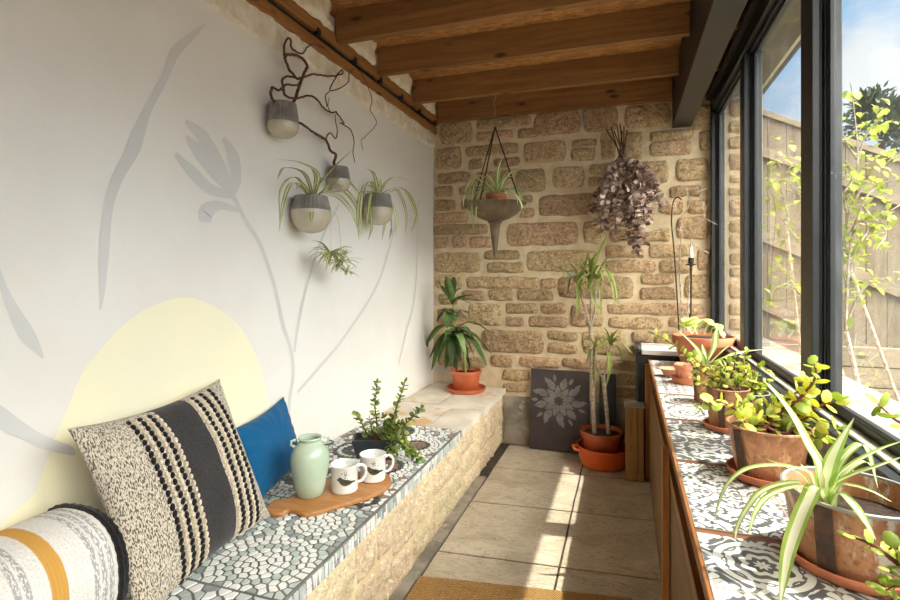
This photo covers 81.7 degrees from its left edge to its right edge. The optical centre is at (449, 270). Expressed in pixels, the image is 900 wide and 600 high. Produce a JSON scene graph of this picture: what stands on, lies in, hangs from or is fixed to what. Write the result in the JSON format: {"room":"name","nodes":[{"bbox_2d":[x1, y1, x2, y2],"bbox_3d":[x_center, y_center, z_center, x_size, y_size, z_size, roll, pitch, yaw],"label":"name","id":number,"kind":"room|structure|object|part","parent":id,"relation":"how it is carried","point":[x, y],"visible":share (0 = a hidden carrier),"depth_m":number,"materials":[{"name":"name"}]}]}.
{"room":"sunroom","nodes":[
{"label":"sunroom","id":0,"kind":"room"},
{"bbox_2d":[0,0,433,530],"bbox_3d":[-1.181,-0.025,1.946,0.254,3.150,5.730,0,0,19],"label":"wall","id":1,"kind":"structure","parent":0,"point":[146,262],"depth_m":1.97,"materials":[{"name":"white paint"}]},
{"bbox_3d":[-0.875,0.230,2.462,0.001,1.154,0.465,0,0,19],"label":"flower stem","id":2,"kind":"part","parent":1,"relation":"part of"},
{"bbox_2d":[266,99,298,138],"bbox_3d":[-0.794,-0.713,2.472,0.148,0.165,0.148,0,0,19],"label":"wall pot","id":3,"kind":"object","parent":1,"relation":"attached to","point":[282,122],"visible":1,"depth_m":2.42,"materials":[{"name":"grey ceramic"}]},
{"bbox_3d":[-0.731,0.011,2.881,0.001,0.816,0.446,0,0,19],"label":"flower stem","id":4,"kind":"part","parent":1,"relation":"part of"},
{"bbox_2d":[202,0,434,148],"bbox_3d":[-1.050,-1.143,1.902,0.035,0.150,5.730,0,0,19],"label":"trim","id":5,"kind":"structure","parent":1,"relation":"attached to","point":[258,24],"depth_m":2.78,"materials":[{"name":"paint"}]},
{"bbox_2d":[277,150,364,275],"bbox_3d":[-0.654,-0.321,2.654,0.292,0.718,1.023,0,0,22],"label":"spider plant","id":6,"kind":"object","parent":1,"relation":"attached to","point":[310,212],"visible":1,"depth_m":2.59,"materials":[{"name":"green plant"}]},
{"bbox_3d":[-0.708,-0.285,2.647,0.198,0.190,0.198,0,0,19],"label":"pot","id":7,"kind":"part","parent":6,"relation":"part of","materials":[{"name":"grey ceramic"}]},
{"bbox_2d":[327,165,349,192],"bbox_3d":[-0.636,-0.519,2.965,0.132,0.145,0.132,0,0,19],"label":"wall pot","id":8,"kind":"object","parent":1,"relation":"attached to","point":[339,171],"visible":0.84,"depth_m":2.92,"materials":[{"name":"grey ceramic"}]},
{"bbox_2d":[299,111,337,164],"bbox_3d":[-0.691,-0.724,2.793,0.111,0.303,0.484,0,0,19],"label":"branch","id":9,"kind":"object","parent":8,"relation":"in","point":[301,123],"visible":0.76,"depth_m":2.84,"materials":[{"name":"brown plant"}]},
{"bbox_2d":[246,0,436,134],"bbox_3d":[-1.048,-1.234,1.900,0.036,0.057,5.728,0,0,19],"label":"wall plate","id":10,"kind":"object","parent":1,"relation":"attached to","point":[264,6],"visible":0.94,"depth_m":2.96,"materials":[{"name":"brown wood"}]},
{"bbox_2d":[269,37,376,161],"bbox_3d":[-0.656,-0.965,2.889,0.122,0.601,1.193,0,0,19],"label":"branch","id":11,"kind":"object","parent":10,"relation":"attached to","point":[285,55],"visible":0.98,"depth_m":2.60,"materials":[{"name":"brown plant"}]},
{"bbox_3d":[-0.594,0.134,3.286,0.001,1.008,1.241,0,0,19],"label":"flower stem","id":12,"kind":"part","parent":1,"relation":"part of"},
{"bbox_2d":[272,0,438,125],"bbox_3d":[-1.040,-1.317,1.897,0.054,0.065,5.728,0,0,19],"label":"wall plate","id":13,"kind":"object","parent":1,"relation":"attached to","point":[298,13],"visible":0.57,"depth_m":3.09,"materials":[{"name":"brown wood"}]},
{"bbox_2d":[267,0,435,126],"bbox_3d":[-1.026,-1.282,1.899,0.048,0.040,5.640,0,0,19],"label":"cable","id":14,"kind":"object","parent":13,"relation":"attached to","point":[317,34],"visible":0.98,"depth_m":3.15,"materials":[{"name":"black rubber"}]},
{"bbox_2d":[293,0,435,114],"bbox_3d":[-0.567,-1.425,3.244,0.119,0.170,2.753,0,0,19],"label":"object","id":15,"kind":"structure","parent":1,"relation":"attached to","point":[318,9],"depth_m":3.21,"materials":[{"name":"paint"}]},
{"bbox_2d":[356,168,417,239],"bbox_3d":[-0.441,-0.405,3.413,0.216,0.468,1.136,0,0,16],"label":"spider plant","id":16,"kind":"object","parent":1,"relation":"attached to","point":[378,207],"visible":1,"depth_m":3.30,"materials":[{"name":"green plant"}]},
{"bbox_3d":[-0.467,-0.395,3.369,0.192,0.200,0.192,0,0,19],"label":"pot","id":17,"kind":"part","parent":16,"relation":"part of","materials":[{"name":"grey ceramic"}]},
{"bbox_3d":[-0.323,0.062,4.087,0.001,1.294,0.411,0,0,19],"label":"flower stem","id":18,"kind":"part","parent":1,"relation":"part of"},
{"bbox_2d":[389,443,661,599],"bbox_3d":[-0.048,1.488,1.573,2.540,0.083,5.750,0,0,19],"label":"floor","id":19,"kind":"structure","parent":0,"point":[536,518],"depth_m":2.88,"materials":[{"name":"tile"}]},
{"bbox_2d":[126,383,505,599],"bbox_3d":[-0.721,1.218,1.887,0.661,0.474,5.513,0,0,19],"label":"stone bench","id":20,"kind":"object","parent":19,"relation":"on","point":[364,550],"visible":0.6,"depth_m":2.23,"materials":[{"name":"stone"}]},
{"bbox_2d":[0,503,128,599],"bbox_3d":[-1.136,0.813,1.105,0.349,0.342,0.835,0,0,19],"label":"bolster","id":21,"kind":"object","parent":20,"relation":"on","point":[73,551],"visible":1,"depth_m":1.30,"materials":[{"name":"fabric"}]},
{"bbox_2d":[68,379,270,599],"bbox_3d":[-0.883,0.702,1.748,0.285,0.544,0.637,0,0,12],"label":"cushion","id":22,"kind":"object","parent":20,"relation":"on","point":[177,480],"visible":0.99,"depth_m":1.60,"materials":[{"name":"fabric"}]},
{"bbox_3d":[-1.205,1.006,0.471,0.639,0.049,2.492,0,0,19],"label":"mosaic panel","id":23,"kind":"part","parent":20,"relation":"part of","materials":[{"name":"grey tile"}]},
{"bbox_2d":[236,397,297,497],"bbox_3d":[-0.818,0.802,2.372,0.159,0.357,0.449,0,0,8],"label":"cushion","id":24,"kind":"object","parent":20,"relation":"on","point":[265,439],"visible":0.79,"depth_m":2.29,"materials":[{"name":"blue fabric"}]},
{"bbox_3d":[-0.709,1.006,1.938,0.639,0.049,0.605,0,0,19],"label":"mosaic panel","id":25,"kind":"part","parent":20,"relation":"part of","materials":[{"name":"grey tile"}]},
{"bbox_2d":[267,472,390,516],"bbox_3d":[-0.503,0.973,2.271,0.286,0.018,0.578,0,0,42],"label":"serving board","id":26,"kind":"object","parent":20,"relation":"on","point":[328,501],"visible":0.71,"depth_m":2.18,"materials":[{"name":"brown wood"}]},
{"bbox_2d":[290,433,333,498],"bbox_3d":[-0.605,0.839,2.246,0.166,0.248,0.166,0,0,39],"label":"jug","id":27,"kind":"object","parent":26,"relation":"on","point":[309,458],"visible":1,"depth_m":2.19,"materials":[{"name":"green ceramic"}]},
{"bbox_2d":[330,458,366,494],"bbox_3d":[-0.455,0.886,2.287,0.140,0.153,0.130,0,0,19],"label":"mug","id":28,"kind":"object","parent":26,"relation":"on","point":[344,471],"visible":1,"depth_m":2.24,"materials":[{"name":"white ceramic"}]},
{"bbox_2d":[337,478,354,485],"bbox_3d":[-0.450,0.904,2.247,0.064,0.038,0.052,0,0,19],"label":"print","id":29,"kind":"object","parent":28,"relation":"attached to","point":[340,481],"depth_m":2.23},
{"bbox_3d":[-0.391,0.897,2.316,0.046,0.085,0.012,0,0,-22],"label":"handle","id":30,"kind":"part","parent":28,"relation":"part of","materials":[{"name":"white ceramic"}]},
{"bbox_2d":[360,449,393,483],"bbox_3d":[-0.346,0.886,2.405,0.143,0.153,0.126,0,0,19],"label":"mug","id":31,"kind":"object","parent":26,"relation":"on","point":[374,460],"visible":0.94,"depth_m":2.37,"materials":[{"name":"white ceramic"}]},
{"bbox_2d":[367,467,382,474],"bbox_3d":[-0.344,0.904,2.367,0.066,0.038,0.048,0,0,19],"label":"print","id":32,"kind":"object","parent":31,"relation":"attached to","point":[370,470],"depth_m":2.35},
{"bbox_3d":[-0.282,0.897,2.433,0.046,0.085,0.012,0,0,-19],"label":"handle","id":33,"kind":"part","parent":31,"relation":"part of","materials":[{"name":"white ceramic"}]},
{"bbox_3d":[-0.426,1.006,2.774,0.639,0.049,1.160,0,0,19],"label":"mosaic panel","id":34,"kind":"part","parent":20,"relation":"part of","materials":[{"name":"grey tile"}]},
{"bbox_2d":[351,377,425,463],"bbox_3d":[-0.321,0.767,2.759,0.434,0.444,0.209,0,0,13],"label":"jade plant","id":35,"kind":"object","parent":20,"relation":"on","point":[387,439],"visible":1,"depth_m":2.71,"materials":[{"name":"green plant"}]},
{"bbox_3d":[-0.406,0.930,2.778,0.224,0.094,0.148,0,0,-5],"label":"pot","id":36,"kind":"part","parent":35,"relation":"part of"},
{"bbox_2d":[446,383,485,394],"bbox_3d":[0.131,0.963,4.260,0.330,0.034,0.330,0,0,19],"label":"saucer","id":37,"kind":"object","parent":20,"relation":"on","point":[450,387],"visible":0.66,"depth_m":4.15,"materials":[{"name":"orange ceramic"}]},
{"bbox_2d":[426,276,490,390],"bbox_3d":[0.050,0.506,4.267,0.603,0.933,0.294,0,0,19],"label":"dracaena plant","id":38,"kind":"object","parent":37,"relation":"on","point":[465,378],"visible":0.99,"depth_m":4.24,"materials":[{"name":"green plant"}]},
{"bbox_3d":[0.080,0.530,4.287,0.139,0.647,0.043,0,0,19],"label":"stem","id":39,"kind":"part","parent":38,"relation":"part of","materials":[{"name":"green plant"}]},
{"bbox_3d":[0.131,0.890,4.260,0.255,0.165,0.255,0,0,19],"label":"pot","id":40,"kind":"part","parent":38,"relation":"part of","materials":[{"name":"ceramic"}]},
{"bbox_2d":[404,576,631,599],"bbox_3d":[0.223,1.438,2.060,1.059,0.021,0.652,0,0,10],"label":"doormat","id":41,"kind":"object","parent":19,"relation":"on","point":[425,587],"visible":1,"depth_m":2.31,"materials":[{"name":"wicker"}]},
{"bbox_2d":[530,368,589,453],"bbox_3d":[0.883,1.126,4.197,0.468,0.642,0.067,0,0,19],"label":"panel","id":42,"kind":"object","parent":19,"relation":"on","point":[559,407],"visible":1,"depth_m":4.19,"materials":[{"name":"stone"}]},
{"bbox_3d":[0.876,1.050,4.194,0.456,0.427,0.032,0,0,19],"label":"etched flower","id":43,"kind":"part","parent":42,"relation":"part of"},
{"bbox_2d":[571,438,631,471],"bbox_3d":[1.148,1.375,3.900,0.386,0.146,0.390,0,0,-43],"label":"plant pot","id":44,"kind":"object","parent":19,"relation":"on","point":[605,462],"visible":0.66,"depth_m":3.75,"materials":[{"name":"orange ceramic"}]},
{"bbox_3d":[0.942,1.326,3.909,0.049,0.029,0.131,0,0,2],"label":"handle","id":45,"kind":"part","parent":44,"relation":"part of","materials":[{"name":"orange ceramic"}]},
{"bbox_2d":[558,236,629,452],"bbox_3d":[1.039,0.592,3.841,0.576,1.678,0.524,0,0,19],"label":"dracaena","id":46,"kind":"object","parent":44,"relation":"in","point":[601,438],"visible":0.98,"depth_m":3.88,"materials":[{"name":"green plant"}]},
{"bbox_3d":[1.140,1.314,3.915,0.322,0.235,0.322,0,0,19],"label":"pot","id":47,"kind":"part","parent":46,"relation":"part of","materials":[{"name":"ceramic"}]},
{"bbox_2d":[599,373,615,426],"bbox_3d":[1.240,1.129,4.093,0.125,0.637,0.034,0,0,19],"label":"panel","id":48,"kind":"object","parent":19,"relation":"on","point":[611,385],"visible":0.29,"depth_m":4.08,"materials":[{"name":"stone"}]},
{"bbox_2d":[624,401,644,481],"bbox_3d":[1.293,1.189,3.646,0.136,0.522,0.128,0,0,19],"label":"box","id":49,"kind":"object","parent":19,"relation":"on","point":[638,408],"visible":1,"depth_m":3.59,"materials":[{"name":"wood"}]},
{"bbox_3d":[1.293,0.936,3.646,0.136,0.016,0.128,0,0,19],"label":"lid","id":50,"kind":"part","parent":49,"relation":"part of","materials":[{"name":"wood"}]},
{"bbox_2d":[634,341,680,473],"bbox_3d":[1.620,0.998,3.793,0.513,0.905,0.375,0,0,19],"label":"ledge","id":51,"kind":"object","parent":19,"relation":"on","point":[644,351],"visible":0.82,"depth_m":3.71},
{"bbox_2d":[671,197,681,331],"bbox_3d":[1.698,0.001,3.864,0.071,1.106,0.085,0,0,-37],"label":"wire crook","id":52,"kind":"object","parent":51,"relation":"on","point":[676,197],"visible":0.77,"depth_m":3.86,"materials":[{"name":"metal"}]},
{"bbox_2d":[652,184,717,331],"bbox_3d":[1.723,-0.071,3.822,0.454,1.145,0.149,0,0,19],"label":"bare twigs","id":53,"kind":"object","parent":51,"relation":"on","point":[681,184],"visible":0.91,"depth_m":3.85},
{"bbox_2d":[686,247,695,331],"bbox_3d":[1.764,0.188,3.805,0.100,0.733,0.100,0,0,19],"label":"candlestick","id":54,"kind":"object","parent":51,"relation":"on","point":[690,259],"visible":0.66,"depth_m":3.80,"materials":[{"name":"metal"}]},
{"bbox_2d":[689,247,692,257],"bbox_3d":[1.764,-0.129,3.805,0.029,0.100,0.028,0,0,19],"label":"candle","id":55,"kind":"object","parent":54,"relation":"on","point":[690,250],"depth_m":3.80,"materials":[{"name":"white wax"}]},
{"bbox_2d":[645,359,899,599],"bbox_3d":[1.012,1.034,1.926,0.428,0.831,3.502,0,0,19],"label":"tiled cabinet","id":56,"kind":"object","parent":19,"relation":"on","point":[686,469],"visible":0.62,"depth_m":1.44,"materials":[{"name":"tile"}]},
{"bbox_3d":[1.386,1.051,3.625,0.048,0.798,0.044,0,0,19],"label":"leg","id":57,"kind":"part","parent":56,"relation":"part of","materials":[{"name":"brown wood"}]},
{"bbox_3d":[0.800,1.051,1.932,0.024,0.798,0.044,0,0,19],"label":"leg","id":58,"kind":"part","parent":56,"relation":"part of","materials":[{"name":"brown wood"}]},
{"bbox_2d":[662,371,675,376],"bbox_3d":[1.291,0.604,3.057,0.084,0.030,0.084,0,0,19],"label":"clay cup","id":59,"kind":"object","parent":56,"relation":"on","point":[666,374],"visible":0.68,"depth_m":3.03,"materials":[{"name":"ceramic"}]},
{"bbox_2d":[659,366,674,371],"bbox_3d":[1.291,0.579,3.057,0.120,0.016,0.120,0,0,19],"label":"dish","id":60,"kind":"object","parent":59,"relation":"on","point":[662,368],"visible":0.81,"depth_m":3.07,"materials":[{"name":"ceramic"}]},
{"bbox_3d":[0.837,1.113,1.965,0.016,0.674,3.420,0,0,19],"label":"panel","id":61,"kind":"part","parent":56,"relation":"part of","materials":[{"name":"brown wood"}]},
{"bbox_3d":[1.323,0.626,2.801,0.396,0.012,0.458,0,0,19],"label":"tile panel","id":62,"kind":"part","parent":56,"relation":"part of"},
{"bbox_3d":[0.840,0.753,1.972,0.024,0.043,3.435,0,0,19],"label":"rail","id":63,"kind":"part","parent":56,"relation":"part of","materials":[{"name":"brown wood"}]},
{"bbox_2d":[671,374,692,385],"bbox_3d":[1.312,0.602,2.879,0.164,0.034,0.164,0,0,19],"label":"saucer","id":64,"kind":"object","parent":56,"relation":"on","point":[689,382],"visible":0.59,"depth_m":2.82,"materials":[{"name":"ceramic"}]},
{"bbox_2d":[673,362,692,379],"bbox_3d":[1.318,0.564,2.877,0.151,0.095,0.151,0,0,19],"label":"clay pot","id":65,"kind":"object","parent":64,"relation":"on","point":[683,371],"visible":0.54,"depth_m":2.84,"materials":[{"name":"ceramic"}]},
{"bbox_3d":[1.169,0.626,2.348,0.396,0.012,0.447,0,0,19],"label":"tile panel","id":66,"kind":"part","parent":56,"relation":"part of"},
{"bbox_3d":[1.491,0.626,3.298,0.396,0.012,0.540,0,0,19],"label":"tile panel","id":67,"kind":"part","parent":56,"relation":"part of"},
{"bbox_2d":[672,316,735,365],"bbox_3d":[1.627,0.455,3.345,0.371,0.329,0.371,0,0,19],"label":"terracotta planter","id":68,"kind":"object","parent":56,"relation":"on","point":[699,338],"visible":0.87,"depth_m":3.29,"materials":[{"name":"ceramic"}]},
{"bbox_3d":[1.627,0.516,3.345,0.371,0.205,0.371,0,0,19],"label":"pot","id":69,"kind":"part","parent":68,"relation":"part of","materials":[{"name":"ceramic"}]},
{"bbox_2d":[703,417,728,433],"bbox_3d":[1.087,0.608,2.041,0.172,0.022,0.172,0,0,19],"label":"saucer","id":70,"kind":"object","parent":56,"relation":"on","point":[705,420],"visible":0.26,"depth_m":2.00,"materials":[{"name":"ceramic"}]},
{"bbox_2d":[648,328,774,428],"bbox_3d":[1.018,0.417,2.020,0.462,0.389,0.180,0,0,-10],"label":"jade plant","id":71,"kind":"object","parent":70,"relation":"on","point":[717,384],"visible":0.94,"depth_m":2.02,"materials":[{"name":"green plant"}]},
{"bbox_3d":[1.087,0.533,2.041,0.162,0.158,0.162,0,0,19],"label":"pot","id":72,"kind":"part","parent":71,"relation":"part of","materials":[{"name":"ceramic"}]},
{"bbox_2d":[678,328,763,403],"bbox_3d":[1.274,0.437,2.434,0.448,0.364,0.159,0,0,11],"label":"spider plant","id":73,"kind":"object","parent":56,"relation":"on","point":[715,339],"visible":0.56,"depth_m":2.43,"materials":[{"name":"green plant"}]},
{"bbox_3d":[1.212,0.526,2.461,0.130,0.185,0.130,0,0,19],"label":"pot","id":74,"kind":"part","parent":73,"relation":"part of","materials":[{"name":"ceramic"}]},
{"bbox_3d":[0.853,0.626,1.414,0.396,0.012,0.455,0,0,19],"label":"tile panel","id":75,"kind":"part","parent":56,"relation":"part of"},
{"bbox_3d":[1.012,0.626,1.882,0.396,0.012,0.483,0,0,19],"label":"tile panel","id":76,"kind":"part","parent":56,"relation":"part of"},
{"bbox_2d":[726,457,782,489],"bbox_3d":[0.953,0.606,1.558,0.224,0.026,0.224,0,0,19],"label":"saucer","id":77,"kind":"object","parent":56,"relation":"on","point":[730,463],"visible":0.26,"depth_m":1.51,"materials":[{"name":"ceramic"}]},
{"bbox_2d":[700,355,849,481],"bbox_3d":[0.951,0.421,1.524,0.268,0.382,0.339,0,0,-44],"label":"jade plant","id":78,"kind":"object","parent":77,"relation":"on","point":[755,438],"visible":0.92,"depth_m":1.50,"materials":[{"name":"green plant"}]},
{"bbox_3d":[0.953,0.537,1.558,0.222,0.150,0.222,0,0,19],"label":"pot","id":79,"kind":"part","parent":78,"relation":"part of","materials":[{"name":"ceramic"}]},
{"bbox_2d":[736,368,774,414],"bbox_3d":[1.221,0.511,2.154,0.172,0.217,0.191,0,0,-14],"label":"jade plant","id":80,"kind":"object","parent":56,"relation":"on","point":[758,391],"visible":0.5,"depth_m":2.10,"materials":[{"name":"green plant"}]},
{"bbox_3d":[1.226,0.556,2.140,0.162,0.125,0.162,0,0,19],"label":"pot","id":81,"kind":"part","parent":80,"relation":"part of","materials":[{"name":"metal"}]},
{"bbox_3d":[0.699,0.626,0.958,0.396,0.012,0.456,0,0,19],"label":"tile panel","id":82,"kind":"part","parent":56,"relation":"part of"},
{"bbox_2d":[713,381,899,599],"bbox_3d":[0.777,0.436,1.062,0.420,0.374,0.264,0,0,-23],"label":"spider plant","id":83,"kind":"object","parent":56,"relation":"on","point":[826,497],"visible":0.99,"depth_m":1.04,"materials":[{"name":"green plant"}]},
{"bbox_3d":[0.849,0.537,1.093,0.262,0.150,0.262,0,0,19],"label":"pot","id":84,"kind":"part","parent":83,"relation":"part of","materials":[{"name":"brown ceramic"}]},
{"bbox_2d":[782,530,899,598],"bbox_3d":[0.849,0.606,1.093,0.256,0.026,0.256,0,0,19],"label":"saucer","id":85,"kind":"object","parent":56,"relation":"on","point":[856,586],"visible":0.23,"depth_m":1.01,"materials":[{"name":"ceramic"}]},
{"bbox_2d":[837,392,899,599],"bbox_3d":[0.612,0.393,0.602,0.153,0.453,0.289,0,0,8],"label":"jade plant","id":86,"kind":"object","parent":56,"relation":"on","point":[891,541],"visible":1,"depth_m":0.70,"materials":[{"name":"green plant"}]},
{"bbox_2d":[330,0,737,103],"bbox_3d":[0.068,-1.492,1.682,2.790,0.020,6.030,0,0,19],"label":"ceiling","id":87,"kind":"structure","parent":0,"point":[336,5],"depth_m":3.26,"materials":[{"name":"wood"}]},
{"bbox_2d":[336,0,621,44],"bbox_3d":[0.257,-1.393,2.680,1.898,0.176,0.048,0,0,19],"label":"ceiling beam","id":88,"kind":"structure","parent":87,"relation":"attached to","point":[397,17],"depth_m":2.78,"materials":[{"name":"brown wood"}]},
{"bbox_2d":[378,1,689,76],"bbox_3d":[0.425,-1.393,3.176,1.898,0.176,0.048,0,0,19],"label":"ceiling beam","id":89,"kind":"structure","parent":87,"relation":"attached to","point":[669,21],"depth_m":3.11,"materials":[{"name":"brown wood"}]},
{"bbox_2d":[413,47,678,104],"bbox_3d":[0.620,-1.393,3.754,1.898,0.176,0.048,0,0,19],"label":"ceiling beam","id":90,"kind":"structure","parent":87,"relation":"attached to","point":[664,62],"depth_m":3.70,"materials":[{"name":"brown wood"}]},
{"bbox_2d":[464,95,525,257],"bbox_3d":[0.333,-0.701,3.851,0.464,1.206,0.464,0,0,19],"label":"hanging planter","id":91,"kind":"object","parent":90,"relation":"hanging from","point":[494,211],"visible":0.92,"depth_m":3.75,"materials":[{"name":"ceramic"}]},
{"bbox_3d":[0.252,-0.783,3.922,0.222,0.570,0.012,0,0,41],"label":"chain","id":92,"kind":"part","parent":91,"relation":"part of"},
{"bbox_3d":[0.274,-0.783,3.762,0.012,0.570,0.222,0,0,34],"label":"chain","id":93,"kind":"part","parent":91,"relation":"part of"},
{"bbox_2d":[464,199,525,257],"bbox_3d":[0.333,-0.301,3.851,0.464,0.406,0.464,0,0,19],"label":"plant pot","id":94,"kind":"object","parent":91,"relation":"on","point":[494,211],"depth_m":3.73,"materials":[{"name":"ceramic"}]},
{"bbox_2d":[463,159,544,230],"bbox_3d":[0.424,-0.536,3.828,0.706,0.540,0.463,0,0,19],"label":"spider plant","id":95,"kind":"object","parent":91,"relation":"in","point":[498,193],"visible":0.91,"depth_m":3.78,"materials":[{"name":"green plant"}]},
{"bbox_3d":[0.345,-0.494,3.848,0.167,0.145,0.167,0,0,19],"label":"pot","id":96,"kind":"part","parent":95,"relation":"part of","materials":[{"name":"ceramic"}]},
{"bbox_3d":[0.415,-0.783,3.781,0.222,0.570,0.012,0,0,41],"label":"chain","id":97,"kind":"part","parent":91,"relation":"part of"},
{"bbox_2d":[438,76,671,122],"bbox_3d":[0.796,-1.393,4.274,1.898,0.176,0.048,0,0,19],"label":"ceiling beam","id":98,"kind":"structure","parent":87,"relation":"attached to","point":[653,90],"depth_m":4.22,"materials":[{"name":"brown wood"}]},
{"bbox_2d":[672,0,746,127],"bbox_3d":[0.849,-1.288,1.258,0.132,0.386,5.728,0,0,19],"label":"steel beam","id":99,"kind":"structure","parent":87,"relation":"attached to","point":[713,23],"depth_m":2.73,"materials":[{"name":"metal"}]},
{"bbox_2d":[704,71,718,97],"bbox_3d":[2.023,-1.393,3.859,0.422,0.176,0.048,0,0,19],"label":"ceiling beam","id":100,"kind":"structure","parent":87,"relation":"attached to","point":[716,72],"depth_m":3.86,"materials":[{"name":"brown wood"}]},
{"bbox_2d":[716,40,732,70],"bbox_3d":[1.847,-1.393,3.339,0.422,0.176,0.048,0,0,19],"label":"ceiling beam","id":101,"kind":"structure","parent":87,"relation":"attached to","point":[730,41],"depth_m":3.34,"materials":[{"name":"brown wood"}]},
{"bbox_2d":[734,0,751,29],"bbox_3d":[1.651,-1.393,2.761,0.422,0.176,0.048,0,0,19],"label":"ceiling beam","id":102,"kind":"structure","parent":87,"relation":"attached to","point":[748,1],"depth_m":2.77,"materials":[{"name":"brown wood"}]},
{"bbox_2d":[733,0,800,96],"bbox_3d":[1.285,-1.395,1.270,0.220,0.210,6.030,0,0,19],"label":"roof fascia","id":103,"kind":"object","parent":87,"relation":"attached to","point":[786,35],"depth_m":2.94,"materials":[{"name":"wood"}]},
{"bbox_2d":[763,39,800,94],"bbox_3d":[1.444,-1.383,1.227,0.107,0.054,6.050,0,0,19],"label":"gutter","id":104,"kind":"object","parent":103,"relation":"attached to","point":[796,48],"visible":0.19,"depth_m":3.45,"materials":[{"name":"white plastic"}]},
{"bbox_2d":[433,90,762,455],"bbox_3d":[0.991,-0.025,4.369,2.815,3.150,0.348,0,0,19],"label":"wall","id":105,"kind":"structure","parent":0,"point":[517,295],"depth_m":4.23,"materials":[{"name":"stone"}]},
{"bbox_2d":[588,124,665,257],"bbox_3d":[1.326,-0.622,3.912,0.580,1.052,0.311,0,0,19],"label":"dried flower bunch","id":106,"kind":"object","parent":105,"relation":"hanging from","point":[627,178],"visible":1,"depth_m":3.86,"materials":[{"name":"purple plant"}]},
{"bbox_2d":[706,0,791,112],"bbox_3d":[1.071,-1.232,1.184,0.130,0.135,5.729,0,0,19],"label":"window","id":107,"kind":"structure","parent":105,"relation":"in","point":[759,15],"depth_m":2.79,"materials":[{"name":"metal"}]},
{"bbox_2d":[725,353,873,474],"bbox_3d":[1.097,0.998,1.175,0.155,1.005,5.729,0,0,19],"label":"wall","id":108,"kind":"structure","parent":0,"point":[826,446],"depth_m":1.73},
{"bbox_2d":[710,112,724,330],"bbox_3d":[1.978,-0.362,3.849,0.084,1.603,0.090,0,0,19],"label":"window","id":109,"kind":"structure","parent":108,"relation":"in","point":[714,118],"depth_m":3.83,"materials":[{"name":"metal"}]},
{"bbox_2d":[719,76,739,343],"bbox_3d":[1.819,-0.362,3.338,0.021,1.603,0.979,0,0,19],"label":"window","id":110,"kind":"structure","parent":108,"relation":"in","point":[722,113],"depth_m":3.79,"materials":[{"name":"black metal"}]},
{"bbox_2d":[740,51,761,353],"bbox_3d":[1.630,-0.362,2.819,0.084,1.603,0.125,0,0,19],"label":"window","id":111,"kind":"structure","parent":108,"relation":"in","point":[747,61],"depth_m":2.78,"materials":[{"name":"metal"}]},
{"bbox_2d":[754,0,800,383],"bbox_3d":[1.472,-0.362,2.315,0.021,1.603,0.929,0,0,19],"label":"window","id":112,"kind":"structure","parent":108,"relation":"in","point":[783,5],"depth_m":2.74,"materials":[{"name":"black metal"}]},
{"bbox_2d":[718,331,899,482],"bbox_3d":[1.072,0.467,1.183,0.128,0.054,5.729,0,0,19],"label":"window sill","id":113,"kind":"structure","parent":108,"relation":"on","point":[860,433],"depth_m":1.54,"materials":[{"name":"metal"}]},
{"bbox_2d":[730,334,899,437],"bbox_3d":[1.239,0.478,1.127,0.215,0.027,5.729,0,0,19],"label":"sill","id":114,"kind":"structure","parent":108,"relation":"on","point":[790,360],"depth_m":2.01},
{"bbox_2d":[801,0,841,400],"bbox_3d":[1.288,-0.362,1.810,0.084,1.603,0.145,0,0,19],"label":"window","id":115,"kind":"structure","parent":108,"relation":"in","point":[814,13],"depth_m":1.76,"materials":[{"name":"metal"}]},
{"bbox_2d":[829,0,899,447],"bbox_3d":[1.127,-0.362,1.294,0.021,1.603,0.934,0,0,19],"label":"window","id":116,"kind":"structure","parent":108,"relation":"in","point":[877,429],"depth_m":1.73,"materials":[{"name":"black metal"}]},
{"label":"outside","id":117,"kind":"structure","parent":0,"visible":0},
{"bbox_3d":[11.981,1.550,15.528,11.259,0.400,42.900,0,0,19],"label":"ground","id":118,"kind":"structure","parent":117,"visible":0},
{"bbox_2d":[784,222,800,354],"bbox_3d":[2.542,0.495,3.784,0.189,1.710,0.021,0,0,19],"label":"cane","id":119,"kind":"object","parent":118,"relation":"on","point":[786,228],"visible":0.39,"depth_m":3.79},
{"bbox_2d":[762,82,899,383],"bbox_3d":[2.426,0.118,3.335,0.782,2.461,0.788,0,0,19],"label":"shrub","id":120,"kind":"object","parent":118,"relation":"on","point":[852,253],"visible":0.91,"depth_m":3.23,"materials":[{"name":"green plant"}]},
{"bbox_2d":[763,109,899,347],"bbox_3d":[5.904,-0.101,3.579,7.391,3.034,0.155,0,0,19],"label":"fence","id":121,"kind":"object","parent":118,"relation":"on","point":[779,324],"visible":0.19,"depth_m":4.41,"materials":[{"name":"wood"}]},
{"bbox_3d":[3.617,0.736,4.291,2.600,1.359,0.038,0,0,19],"label":"rail","id":122,"kind":"part","parent":121,"relation":"part of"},
{"bbox_3d":[3.617,0.136,4.291,2.600,1.359,0.038,0,0,19],"label":"rail","id":123,"kind":"part","parent":121,"relation":"part of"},
{"bbox_3d":[3.617,-0.609,4.291,2.600,1.349,0.038,0,0,19],"label":"rail","id":124,"kind":"part","parent":121,"relation":"part of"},
{"bbox_2d":[777,343,899,400],"bbox_3d":[3.805,0.965,3.943,2.520,0.769,0.410,0,0,19],"label":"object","id":125,"kind":"object","parent":118,"relation":"on","point":[872,373],"visible":0.02,"depth_m":3.93,"materials":[{"name":"wood"}]},
{"bbox_2d":[842,80,899,154],"bbox_3d":[17.508,-3.063,20.440,6.701,8.827,6.700,0,0,-11],"label":"pine tree","id":126,"kind":"object","parent":118,"relation":"on","point":[873,96],"visible":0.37,"depth_m":20.22,"materials":[{"name":"green plant"}]},
{"bbox_2d":[843,248,899,401],"bbox_3d":[3.001,0.550,3.629,0.514,1.605,0.021,0,0,19],"label":"cane","id":127,"kind":"object","parent":118,"relation":"on","point":[880,351],"visible":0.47,"depth_m":3.63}
]}

